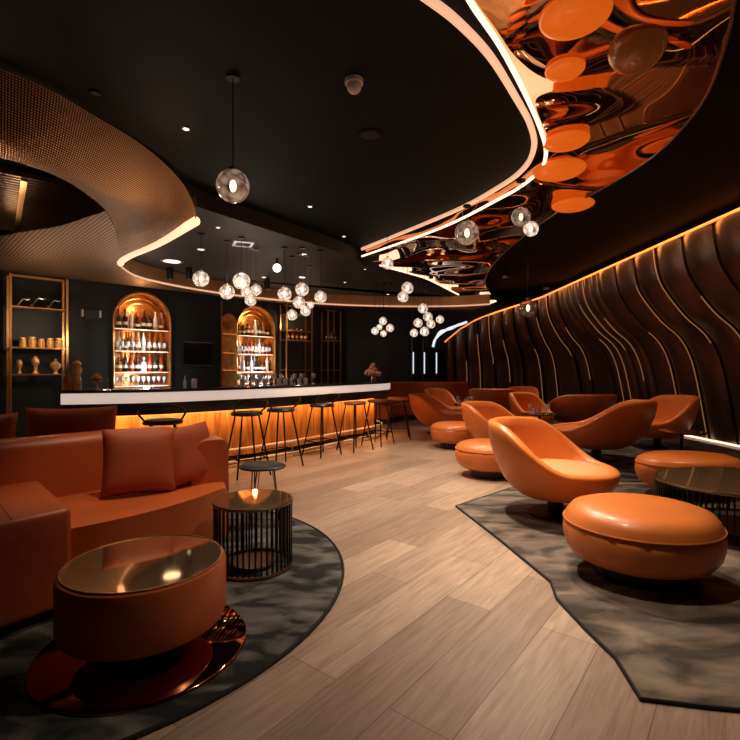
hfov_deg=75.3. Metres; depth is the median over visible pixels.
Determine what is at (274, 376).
wine glass
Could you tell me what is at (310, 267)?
globe pendant
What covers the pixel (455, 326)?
loop
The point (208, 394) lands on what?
light
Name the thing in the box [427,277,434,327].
globe pendant
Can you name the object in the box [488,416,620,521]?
armchair
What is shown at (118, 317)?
bottle
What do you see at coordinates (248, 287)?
globe pendant
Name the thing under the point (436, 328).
column
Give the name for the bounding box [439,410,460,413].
seat cushion
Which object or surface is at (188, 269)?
spotlight
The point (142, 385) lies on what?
light
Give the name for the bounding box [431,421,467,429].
cushion
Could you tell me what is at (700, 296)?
trim
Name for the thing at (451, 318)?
wall
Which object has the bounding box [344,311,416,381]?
wall
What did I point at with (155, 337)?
bottle
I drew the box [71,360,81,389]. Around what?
decanter
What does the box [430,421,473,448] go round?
ottoman
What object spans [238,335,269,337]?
shelf
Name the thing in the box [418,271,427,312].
globe pendant
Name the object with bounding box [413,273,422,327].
globe pendant
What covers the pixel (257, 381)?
tumbler
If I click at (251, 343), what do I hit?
bottle
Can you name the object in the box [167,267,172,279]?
spotlight
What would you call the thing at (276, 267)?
ceiling lamp
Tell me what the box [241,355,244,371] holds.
bottle
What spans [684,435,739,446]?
light
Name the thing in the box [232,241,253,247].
ceiling vent
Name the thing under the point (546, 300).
trim
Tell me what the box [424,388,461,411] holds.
armchair
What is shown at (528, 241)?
globe pendant
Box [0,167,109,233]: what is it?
ceiling recess
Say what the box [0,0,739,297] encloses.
ceiling
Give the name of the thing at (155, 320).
bottle
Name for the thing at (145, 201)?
ceiling bulkhead
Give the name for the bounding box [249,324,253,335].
bottle
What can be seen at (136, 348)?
bottle
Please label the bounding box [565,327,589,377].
trim
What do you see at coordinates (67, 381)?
decanter
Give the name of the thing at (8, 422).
armchair
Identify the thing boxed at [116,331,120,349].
bottle
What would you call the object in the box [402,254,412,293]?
globe pendant
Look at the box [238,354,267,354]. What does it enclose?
light
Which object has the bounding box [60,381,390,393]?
countertop
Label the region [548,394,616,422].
armchair
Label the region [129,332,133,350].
bottle
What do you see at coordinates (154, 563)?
tabletop
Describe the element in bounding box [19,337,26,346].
spice jar
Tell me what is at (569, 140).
disc
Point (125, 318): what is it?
bottle
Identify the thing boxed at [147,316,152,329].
bottle
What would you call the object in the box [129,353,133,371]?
bottle
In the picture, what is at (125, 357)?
bottle
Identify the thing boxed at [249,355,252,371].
bottle
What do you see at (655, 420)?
seat cushion
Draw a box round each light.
[61,383,389,404]
[89,89,102,97]
[115,328,167,331]
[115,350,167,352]
[115,372,167,372]
[115,385,167,386]
[116,399,362,416]
[117,216,199,265]
[121,266,489,306]
[160,258,183,263]
[182,126,189,130]
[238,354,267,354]
[357,129,382,141]
[444,207,739,341]
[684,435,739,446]
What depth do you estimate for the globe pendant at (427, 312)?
10.37 m
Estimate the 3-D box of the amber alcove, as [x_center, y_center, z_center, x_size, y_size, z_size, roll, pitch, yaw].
[-3.282,-0.300,11.208,0.400,2.600,0.125,0,0,-45]
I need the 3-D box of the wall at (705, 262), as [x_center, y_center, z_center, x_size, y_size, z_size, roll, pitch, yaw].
[4.262,-0.410,6.096,6.619,3.420,17.026,0,0,-9]
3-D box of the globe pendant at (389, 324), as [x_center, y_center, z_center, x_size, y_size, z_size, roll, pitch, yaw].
[0.458,-1.430,11.000,0.183,1.119,0.183,0,0,0]
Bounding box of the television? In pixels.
[183,341,212,365]
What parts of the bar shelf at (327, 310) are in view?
post, post, post, post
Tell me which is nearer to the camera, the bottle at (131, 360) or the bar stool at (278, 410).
the bar stool at (278, 410)
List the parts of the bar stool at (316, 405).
leg, leg, seat, leg, leg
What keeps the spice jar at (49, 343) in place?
on the display shelf at (9, 306)
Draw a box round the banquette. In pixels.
[374,381,468,423]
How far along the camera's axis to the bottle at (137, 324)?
9.93 m
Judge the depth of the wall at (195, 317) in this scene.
9.38 m
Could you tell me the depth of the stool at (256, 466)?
3.99 m
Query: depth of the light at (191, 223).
6.14 m
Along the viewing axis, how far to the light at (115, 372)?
9.92 m
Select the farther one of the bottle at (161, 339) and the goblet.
the bottle at (161, 339)
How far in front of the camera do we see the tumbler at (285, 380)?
7.51 m
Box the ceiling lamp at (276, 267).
[273,258,280,271]
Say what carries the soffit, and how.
attached to the wall at (195, 317)
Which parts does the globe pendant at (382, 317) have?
globe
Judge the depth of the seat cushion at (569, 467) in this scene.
4.17 m
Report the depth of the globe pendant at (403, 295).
8.87 m
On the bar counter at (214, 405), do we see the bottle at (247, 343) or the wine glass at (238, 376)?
the wine glass at (238, 376)
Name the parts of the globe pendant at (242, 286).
globe, cord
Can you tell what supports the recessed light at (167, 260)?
in the ceiling at (341, 262)
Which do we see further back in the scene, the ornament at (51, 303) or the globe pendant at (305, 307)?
the ornament at (51, 303)
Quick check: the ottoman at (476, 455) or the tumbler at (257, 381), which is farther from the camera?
the tumbler at (257, 381)
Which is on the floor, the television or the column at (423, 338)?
the column at (423, 338)
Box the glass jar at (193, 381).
[191,378,196,387]
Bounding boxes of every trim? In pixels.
[477,334,480,387]
[534,349,542,398]
[536,318,557,396]
[546,300,571,355]
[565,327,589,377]
[579,304,631,399]
[582,280,625,350]
[599,339,623,400]
[604,318,643,379]
[636,286,707,438]
[648,332,676,394]
[653,249,710,343]
[700,296,739,337]
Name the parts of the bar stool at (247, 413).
leg, leg, seat, leg, leg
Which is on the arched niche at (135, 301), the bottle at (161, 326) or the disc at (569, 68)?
the bottle at (161, 326)
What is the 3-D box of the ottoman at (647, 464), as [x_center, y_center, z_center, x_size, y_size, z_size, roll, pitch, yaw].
[3.300,1.077,4.980,1.063,0.420,0.757,0,0,0]
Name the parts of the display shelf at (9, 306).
post, post, rail, shelf, shelf, shelf, post, post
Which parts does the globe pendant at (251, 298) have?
globe, cord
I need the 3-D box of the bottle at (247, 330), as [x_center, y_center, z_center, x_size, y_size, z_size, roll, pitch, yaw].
[-3.012,-0.993,11.771,0.119,0.301,0.119,0,0,0]
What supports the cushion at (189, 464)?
on the sectional sofa
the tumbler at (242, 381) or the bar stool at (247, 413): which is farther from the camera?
the tumbler at (242, 381)
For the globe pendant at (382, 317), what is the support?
hanging from the ceiling at (341, 262)
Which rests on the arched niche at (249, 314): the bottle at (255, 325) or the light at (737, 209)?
the bottle at (255, 325)
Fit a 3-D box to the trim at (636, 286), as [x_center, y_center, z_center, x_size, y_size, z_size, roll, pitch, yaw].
[5.543,-0.126,8.815,1.332,2.854,0.018,0,0,0]
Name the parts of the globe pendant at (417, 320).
globe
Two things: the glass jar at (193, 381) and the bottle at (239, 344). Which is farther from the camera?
the bottle at (239, 344)
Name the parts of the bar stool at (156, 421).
seat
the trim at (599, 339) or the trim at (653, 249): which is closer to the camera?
the trim at (653, 249)
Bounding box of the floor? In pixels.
[135,420,739,739]
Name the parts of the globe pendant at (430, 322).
globe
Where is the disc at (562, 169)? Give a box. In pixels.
[532,158,586,181]
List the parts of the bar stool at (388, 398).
leg, seat, leg, leg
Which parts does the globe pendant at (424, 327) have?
globe, cord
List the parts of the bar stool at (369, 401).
leg, leg, seat, leg, leg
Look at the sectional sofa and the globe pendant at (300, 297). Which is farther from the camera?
the globe pendant at (300, 297)
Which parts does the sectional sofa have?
backrest, seat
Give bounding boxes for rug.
[0,511,344,739]
[455,484,739,712]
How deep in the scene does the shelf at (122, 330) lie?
10.07 m
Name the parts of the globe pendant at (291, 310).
globe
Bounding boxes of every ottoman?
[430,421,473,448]
[455,438,505,479]
[563,493,727,591]
[635,450,739,499]
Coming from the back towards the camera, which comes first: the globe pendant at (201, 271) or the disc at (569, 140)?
the globe pendant at (201, 271)
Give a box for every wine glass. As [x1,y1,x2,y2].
[236,374,240,385]
[258,374,262,384]
[272,374,276,384]
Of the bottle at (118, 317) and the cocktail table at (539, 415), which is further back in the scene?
the bottle at (118, 317)
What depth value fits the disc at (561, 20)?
2.74 m
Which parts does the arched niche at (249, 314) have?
panel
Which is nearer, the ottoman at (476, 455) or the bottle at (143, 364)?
the ottoman at (476, 455)
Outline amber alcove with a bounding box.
[220,301,238,385]
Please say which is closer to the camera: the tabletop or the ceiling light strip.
the tabletop
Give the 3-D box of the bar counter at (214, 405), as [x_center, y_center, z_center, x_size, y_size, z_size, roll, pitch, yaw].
[-1.457,0.767,7.719,1.348,1.073,6.230,0,0,38]
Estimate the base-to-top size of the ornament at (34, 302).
0.199 m
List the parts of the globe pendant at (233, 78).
globe, cord, bulb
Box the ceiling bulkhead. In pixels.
[0,68,195,257]
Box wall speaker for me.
[81,309,100,319]
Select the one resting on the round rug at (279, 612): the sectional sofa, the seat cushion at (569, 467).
the sectional sofa
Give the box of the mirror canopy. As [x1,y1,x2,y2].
[361,0,736,303]
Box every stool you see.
[137,405,185,427]
[228,399,271,479]
[238,461,285,526]
[259,396,303,470]
[302,393,341,457]
[336,401,373,452]
[361,399,394,446]
[386,397,410,439]
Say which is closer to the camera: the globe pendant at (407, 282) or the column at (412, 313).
the globe pendant at (407, 282)
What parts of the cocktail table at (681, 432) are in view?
stem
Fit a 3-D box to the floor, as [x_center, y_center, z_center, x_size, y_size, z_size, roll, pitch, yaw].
[0.000,1.350,6.500,15.000,0.100,18.000,0,0,0]
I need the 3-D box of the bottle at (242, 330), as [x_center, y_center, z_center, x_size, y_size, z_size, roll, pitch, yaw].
[-3.093,-0.973,11.691,0.113,0.260,0.113,0,0,0]
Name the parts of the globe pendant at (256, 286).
globe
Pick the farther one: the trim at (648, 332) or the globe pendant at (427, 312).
the globe pendant at (427, 312)
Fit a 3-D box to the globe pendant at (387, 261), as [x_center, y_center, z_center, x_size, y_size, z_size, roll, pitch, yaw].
[0.288,-1.927,7.900,0.198,0.546,0.198,0,0,0]
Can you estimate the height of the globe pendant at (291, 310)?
1.122 m
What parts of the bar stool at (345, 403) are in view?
leg, leg, seat, leg, leg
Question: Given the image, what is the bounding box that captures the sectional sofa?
[0,426,228,633]
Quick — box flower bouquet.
[364,363,381,380]
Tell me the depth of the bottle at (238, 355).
11.58 m
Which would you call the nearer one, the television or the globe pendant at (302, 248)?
the globe pendant at (302, 248)
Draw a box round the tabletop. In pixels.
[60,535,220,592]
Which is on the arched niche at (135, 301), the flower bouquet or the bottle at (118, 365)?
the bottle at (118, 365)
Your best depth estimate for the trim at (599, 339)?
11.53 m
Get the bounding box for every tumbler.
[240,379,244,385]
[255,379,259,385]
[276,378,280,384]
[283,378,287,384]
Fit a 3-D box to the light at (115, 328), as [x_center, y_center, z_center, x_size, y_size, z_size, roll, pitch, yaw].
[-4.712,-0.830,9.936,1.060,0.020,0.012,0,0,-45]
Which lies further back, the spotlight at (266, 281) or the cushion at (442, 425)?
the spotlight at (266, 281)
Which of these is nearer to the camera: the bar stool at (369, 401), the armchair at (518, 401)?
the bar stool at (369, 401)
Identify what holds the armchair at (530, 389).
on the carpet at (624, 462)
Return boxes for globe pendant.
[193,233,208,286]
[216,73,249,202]
[219,240,234,299]
[233,236,249,289]
[241,244,252,297]
[245,247,255,305]
[251,248,261,295]
[277,247,291,300]
[287,256,296,319]
[293,253,304,308]
[295,247,308,295]
[300,254,310,315]
[307,266,313,308]
[314,250,326,302]
[371,283,378,334]
[377,287,381,329]
[379,283,386,324]
[380,284,386,336]
[381,235,392,269]
[386,283,393,331]
[398,258,407,302]
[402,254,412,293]
[410,271,417,336]
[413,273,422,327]
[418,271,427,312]
[420,268,428,335]
[423,274,432,321]
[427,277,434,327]
[436,273,443,322]
[455,204,478,244]
[511,178,530,226]
[519,240,536,316]
[523,185,538,236]
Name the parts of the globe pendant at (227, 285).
globe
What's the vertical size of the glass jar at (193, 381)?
0.120 m
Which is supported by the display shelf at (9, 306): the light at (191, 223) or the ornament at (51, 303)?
the ornament at (51, 303)
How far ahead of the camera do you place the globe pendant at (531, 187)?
5.37 m
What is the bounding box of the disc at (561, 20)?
[539,0,613,40]
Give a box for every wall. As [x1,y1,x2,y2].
[0,271,343,437]
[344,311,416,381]
[417,298,537,381]
[445,211,739,445]
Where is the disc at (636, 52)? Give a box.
[607,28,667,75]
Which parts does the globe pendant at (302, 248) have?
globe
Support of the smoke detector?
attached to the ceiling at (452, 131)
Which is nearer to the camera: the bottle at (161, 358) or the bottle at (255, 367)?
the bottle at (161, 358)
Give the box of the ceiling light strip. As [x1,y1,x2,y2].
[361,0,536,249]
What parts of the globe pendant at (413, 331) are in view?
globe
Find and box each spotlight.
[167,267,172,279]
[186,267,191,279]
[264,278,269,289]
[502,272,509,278]
[542,284,549,289]
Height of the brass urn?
0.280 m
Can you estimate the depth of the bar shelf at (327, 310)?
13.19 m
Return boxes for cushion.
[100,428,175,498]
[173,421,209,486]
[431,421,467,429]
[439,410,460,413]
[456,438,493,453]
[540,459,610,475]
[555,425,580,428]
[564,493,725,543]
[635,450,739,466]
[652,419,667,422]
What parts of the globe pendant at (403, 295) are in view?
globe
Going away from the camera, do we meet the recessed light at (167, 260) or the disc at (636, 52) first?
the disc at (636, 52)
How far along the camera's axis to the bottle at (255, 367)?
11.90 m
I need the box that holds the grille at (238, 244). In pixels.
[235,242,250,246]
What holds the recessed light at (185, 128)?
in the ceiling at (452, 131)
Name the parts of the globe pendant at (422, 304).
globe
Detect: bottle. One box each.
[115,357,121,371]
[116,309,120,327]
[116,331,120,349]
[122,309,127,327]
[122,338,127,350]
[123,352,126,371]
[129,310,133,328]
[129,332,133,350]
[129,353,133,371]
[134,337,140,350]
[134,357,140,371]
[135,317,140,328]
[141,311,145,328]
[141,357,146,371]
[142,332,145,350]
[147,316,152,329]
[147,333,151,350]
[147,353,151,371]
[153,312,157,329]
[153,353,157,371]
[154,333,157,350]
[158,319,163,329]
[159,333,163,351]
[159,353,162,371]
[238,337,240,353]
[238,355,239,371]
[241,325,244,334]
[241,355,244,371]
[245,323,249,334]
[245,338,248,353]
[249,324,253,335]
[249,338,252,353]
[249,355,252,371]
[253,320,256,335]
[253,361,257,371]
[257,324,261,335]
[262,321,264,335]
[266,356,268,370]
[269,375,272,384]
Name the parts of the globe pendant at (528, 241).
globe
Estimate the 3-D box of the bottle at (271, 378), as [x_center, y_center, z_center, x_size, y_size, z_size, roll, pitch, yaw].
[-1.546,0.157,7.521,0.058,0.146,0.058,0,0,0]
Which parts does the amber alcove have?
panel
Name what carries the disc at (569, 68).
attached to the mirror canopy
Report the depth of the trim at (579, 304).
11.19 m
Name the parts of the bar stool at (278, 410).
leg, leg, seat, leg, leg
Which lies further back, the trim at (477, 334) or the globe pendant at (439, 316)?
the trim at (477, 334)
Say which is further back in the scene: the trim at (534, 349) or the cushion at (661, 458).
the trim at (534, 349)
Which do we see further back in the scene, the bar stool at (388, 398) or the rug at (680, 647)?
the bar stool at (388, 398)
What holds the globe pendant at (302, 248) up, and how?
hanging from the ceiling at (341, 262)
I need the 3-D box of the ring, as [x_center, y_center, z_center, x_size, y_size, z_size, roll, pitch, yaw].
[-1.130,-1.819,10.226,4.223,0.342,8.786,0,0,36]
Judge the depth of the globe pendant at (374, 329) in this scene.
10.96 m
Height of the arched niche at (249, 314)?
1.932 m
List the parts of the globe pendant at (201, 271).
globe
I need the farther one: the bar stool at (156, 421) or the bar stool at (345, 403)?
the bar stool at (345, 403)
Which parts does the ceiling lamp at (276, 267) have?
lamp shade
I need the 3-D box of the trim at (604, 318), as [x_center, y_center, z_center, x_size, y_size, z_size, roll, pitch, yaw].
[5.572,-0.449,10.515,0.882,1.370,0.018,0,0,0]
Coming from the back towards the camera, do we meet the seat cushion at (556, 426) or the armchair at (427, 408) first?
the armchair at (427, 408)
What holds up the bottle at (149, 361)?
on the arched niche at (135, 301)
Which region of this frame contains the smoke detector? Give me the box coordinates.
[345,74,362,94]
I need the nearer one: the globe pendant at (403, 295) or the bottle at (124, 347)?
the globe pendant at (403, 295)
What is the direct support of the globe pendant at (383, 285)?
hanging from the ceiling at (341, 262)
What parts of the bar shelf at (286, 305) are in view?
post, post, shelf, shelf, shelf, post, post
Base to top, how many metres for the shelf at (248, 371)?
0.025 m
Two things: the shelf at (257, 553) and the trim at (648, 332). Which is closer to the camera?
the shelf at (257, 553)
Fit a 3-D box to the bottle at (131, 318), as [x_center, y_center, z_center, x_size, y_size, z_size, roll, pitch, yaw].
[-4.908,-1.042,9.876,0.079,0.399,0.079,0,0,0]
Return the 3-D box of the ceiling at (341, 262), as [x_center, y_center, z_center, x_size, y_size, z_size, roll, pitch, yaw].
[-0.828,-2.095,11.122,3.853,0.209,10.584,0,0,33]
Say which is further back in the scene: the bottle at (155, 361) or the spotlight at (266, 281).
the spotlight at (266, 281)
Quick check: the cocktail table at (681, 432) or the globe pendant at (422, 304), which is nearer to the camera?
the cocktail table at (681, 432)
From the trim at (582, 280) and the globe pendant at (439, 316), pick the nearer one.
the globe pendant at (439, 316)
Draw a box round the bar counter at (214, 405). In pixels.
[60,381,390,464]
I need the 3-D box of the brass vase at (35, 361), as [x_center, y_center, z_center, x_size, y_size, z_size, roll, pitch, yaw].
[-5.869,-0.091,8.420,0.120,0.320,0.120,0,0,0]
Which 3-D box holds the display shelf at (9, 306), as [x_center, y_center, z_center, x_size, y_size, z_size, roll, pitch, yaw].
[-5.819,-0.165,8.413,0.310,2.930,0.855,0,0,45]
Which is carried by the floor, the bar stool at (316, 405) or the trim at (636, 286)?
the bar stool at (316, 405)
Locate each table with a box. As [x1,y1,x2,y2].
[25,534,245,716]
[212,489,292,581]
[522,412,557,418]
[653,466,739,549]
[658,429,706,449]
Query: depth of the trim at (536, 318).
13.33 m
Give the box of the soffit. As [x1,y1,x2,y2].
[0,211,487,310]
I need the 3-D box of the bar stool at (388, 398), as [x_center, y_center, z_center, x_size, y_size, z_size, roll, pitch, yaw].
[0.531,0.906,9.100,0.462,0.792,0.422,0,0,0]
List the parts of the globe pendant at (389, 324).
globe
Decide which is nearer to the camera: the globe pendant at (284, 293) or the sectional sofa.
the sectional sofa
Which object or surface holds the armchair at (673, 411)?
on the carpet at (624, 462)
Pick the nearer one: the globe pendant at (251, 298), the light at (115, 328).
the globe pendant at (251, 298)
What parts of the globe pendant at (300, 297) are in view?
globe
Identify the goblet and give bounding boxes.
[91,373,101,388]
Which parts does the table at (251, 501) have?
glass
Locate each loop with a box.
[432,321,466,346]
[436,323,458,335]
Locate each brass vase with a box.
[16,359,22,373]
[31,356,39,373]
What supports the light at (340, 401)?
attached to the bar counter at (214, 405)
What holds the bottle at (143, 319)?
on the arched niche at (135, 301)
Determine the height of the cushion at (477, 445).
0.088 m
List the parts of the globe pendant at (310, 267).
cord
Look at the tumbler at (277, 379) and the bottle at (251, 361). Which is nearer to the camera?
the tumbler at (277, 379)
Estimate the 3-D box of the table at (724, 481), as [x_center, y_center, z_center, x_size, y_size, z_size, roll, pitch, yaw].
[3.100,1.086,3.860,1.501,0.398,1.141,0,0,2]
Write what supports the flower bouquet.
on the bar counter at (214, 405)
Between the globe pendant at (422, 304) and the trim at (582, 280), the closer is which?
the globe pendant at (422, 304)
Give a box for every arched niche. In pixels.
[113,292,170,387]
[236,306,274,384]
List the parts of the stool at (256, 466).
leg, seat, leg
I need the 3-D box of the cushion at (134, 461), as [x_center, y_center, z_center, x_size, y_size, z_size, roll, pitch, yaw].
[-1.600,0.635,3.340,0.498,0.465,0.218,0,0,-32]
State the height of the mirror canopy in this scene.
0.125 m
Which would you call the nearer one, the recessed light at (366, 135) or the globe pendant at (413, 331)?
the recessed light at (366, 135)
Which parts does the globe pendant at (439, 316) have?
globe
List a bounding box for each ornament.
[29,298,45,306]
[46,300,60,307]
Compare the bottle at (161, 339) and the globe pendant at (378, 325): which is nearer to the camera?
the bottle at (161, 339)
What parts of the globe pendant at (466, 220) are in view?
globe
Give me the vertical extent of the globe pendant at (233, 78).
0.944 m
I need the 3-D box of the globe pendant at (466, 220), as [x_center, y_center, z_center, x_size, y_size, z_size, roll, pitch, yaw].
[1.212,-1.811,6.000,0.300,0.498,0.300,0,0,0]
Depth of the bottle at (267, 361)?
12.14 m
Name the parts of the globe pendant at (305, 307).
globe, cord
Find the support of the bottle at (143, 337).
on the arched niche at (135, 301)
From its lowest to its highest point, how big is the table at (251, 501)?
0.438 m
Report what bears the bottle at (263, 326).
on the arched niche at (249, 314)
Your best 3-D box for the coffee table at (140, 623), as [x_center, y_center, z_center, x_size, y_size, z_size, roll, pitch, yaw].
[-1.045,1.084,2.235,0.910,0.406,0.910,0,0,0]
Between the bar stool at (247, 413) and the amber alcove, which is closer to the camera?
the bar stool at (247, 413)
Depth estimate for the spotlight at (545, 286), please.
12.22 m
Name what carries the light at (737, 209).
attached to the wall at (705, 262)
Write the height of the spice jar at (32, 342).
0.186 m
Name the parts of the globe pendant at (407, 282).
globe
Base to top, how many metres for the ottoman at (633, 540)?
0.440 m
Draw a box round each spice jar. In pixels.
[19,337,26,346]
[28,337,36,346]
[38,339,44,347]
[46,338,53,347]
[55,338,62,347]
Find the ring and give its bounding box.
[117,196,489,306]
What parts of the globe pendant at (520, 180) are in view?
globe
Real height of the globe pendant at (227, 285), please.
0.903 m
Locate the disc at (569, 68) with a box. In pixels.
[545,57,585,82]
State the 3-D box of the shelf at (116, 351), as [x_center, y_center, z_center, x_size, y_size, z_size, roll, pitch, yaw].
[-4.829,-0.380,10.054,0.340,0.025,1.100,0,0,45]
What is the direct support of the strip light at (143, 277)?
attached to the ring
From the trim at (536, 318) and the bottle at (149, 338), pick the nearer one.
the bottle at (149, 338)
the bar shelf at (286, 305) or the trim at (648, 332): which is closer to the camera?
the trim at (648, 332)
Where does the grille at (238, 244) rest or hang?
attached to the ceiling vent at (235, 243)
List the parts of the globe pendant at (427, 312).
globe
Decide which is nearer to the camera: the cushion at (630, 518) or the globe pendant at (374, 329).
the cushion at (630, 518)
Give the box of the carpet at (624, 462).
[550,420,739,481]
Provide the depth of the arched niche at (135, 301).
10.20 m
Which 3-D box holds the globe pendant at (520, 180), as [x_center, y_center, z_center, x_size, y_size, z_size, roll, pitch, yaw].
[1.636,-1.807,5.200,0.206,0.505,0.206,0,0,0]
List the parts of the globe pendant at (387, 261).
globe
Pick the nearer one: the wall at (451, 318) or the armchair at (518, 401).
the armchair at (518, 401)
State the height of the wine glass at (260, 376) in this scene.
0.170 m
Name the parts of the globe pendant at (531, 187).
globe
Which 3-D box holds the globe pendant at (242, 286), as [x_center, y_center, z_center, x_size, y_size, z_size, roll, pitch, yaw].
[-1.927,-1.599,7.200,0.255,0.782,0.255,0,0,0]
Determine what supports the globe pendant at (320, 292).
hanging from the ceiling at (341, 262)
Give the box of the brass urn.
[50,358,60,373]
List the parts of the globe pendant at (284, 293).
globe, cord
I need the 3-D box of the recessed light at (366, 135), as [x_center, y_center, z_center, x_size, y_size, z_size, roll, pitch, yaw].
[0.000,-2.194,4.494,0.240,0.012,0.240,0,0,0]
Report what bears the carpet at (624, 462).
on the floor
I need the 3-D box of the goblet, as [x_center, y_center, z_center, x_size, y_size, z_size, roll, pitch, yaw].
[-3.254,0.134,5.716,0.124,0.192,0.122,0,0,0]
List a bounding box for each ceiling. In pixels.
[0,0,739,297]
[132,183,466,296]
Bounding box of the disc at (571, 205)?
[552,197,594,212]
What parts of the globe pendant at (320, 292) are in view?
globe, cord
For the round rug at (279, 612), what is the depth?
2.28 m
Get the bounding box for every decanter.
[63,363,72,389]
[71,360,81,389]
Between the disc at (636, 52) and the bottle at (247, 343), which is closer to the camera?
the disc at (636, 52)
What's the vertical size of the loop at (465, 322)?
0.749 m
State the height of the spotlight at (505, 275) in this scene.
0.140 m
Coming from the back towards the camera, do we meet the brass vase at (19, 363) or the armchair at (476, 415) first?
the brass vase at (19, 363)
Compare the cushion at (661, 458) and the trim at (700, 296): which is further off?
the trim at (700, 296)
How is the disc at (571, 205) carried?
attached to the mirror canopy
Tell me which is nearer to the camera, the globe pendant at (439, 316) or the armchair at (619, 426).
the armchair at (619, 426)
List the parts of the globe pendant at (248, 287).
globe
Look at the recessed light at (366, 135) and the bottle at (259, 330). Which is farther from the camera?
the bottle at (259, 330)
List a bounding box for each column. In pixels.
[410,311,415,381]
[421,313,426,381]
[433,313,438,381]
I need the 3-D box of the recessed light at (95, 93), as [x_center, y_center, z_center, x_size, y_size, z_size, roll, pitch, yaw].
[-2.176,-2.194,3.812,0.100,0.012,0.100,0,0,0]
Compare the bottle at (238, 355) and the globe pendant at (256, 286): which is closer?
the globe pendant at (256, 286)
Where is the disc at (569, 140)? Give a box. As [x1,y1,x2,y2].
[542,130,589,152]
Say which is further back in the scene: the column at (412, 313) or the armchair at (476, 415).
the column at (412, 313)
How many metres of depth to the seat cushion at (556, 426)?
7.20 m
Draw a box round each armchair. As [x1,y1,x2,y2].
[0,413,17,438]
[25,405,117,436]
[409,393,463,433]
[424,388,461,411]
[461,401,513,438]
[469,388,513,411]
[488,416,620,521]
[508,386,539,411]
[509,392,553,423]
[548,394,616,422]
[552,399,657,461]
[641,395,699,448]
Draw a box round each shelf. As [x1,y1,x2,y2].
[6,273,67,413]
[115,328,168,332]
[115,350,168,352]
[233,552,274,571]
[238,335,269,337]
[240,371,272,372]
[279,304,312,382]
[321,309,340,382]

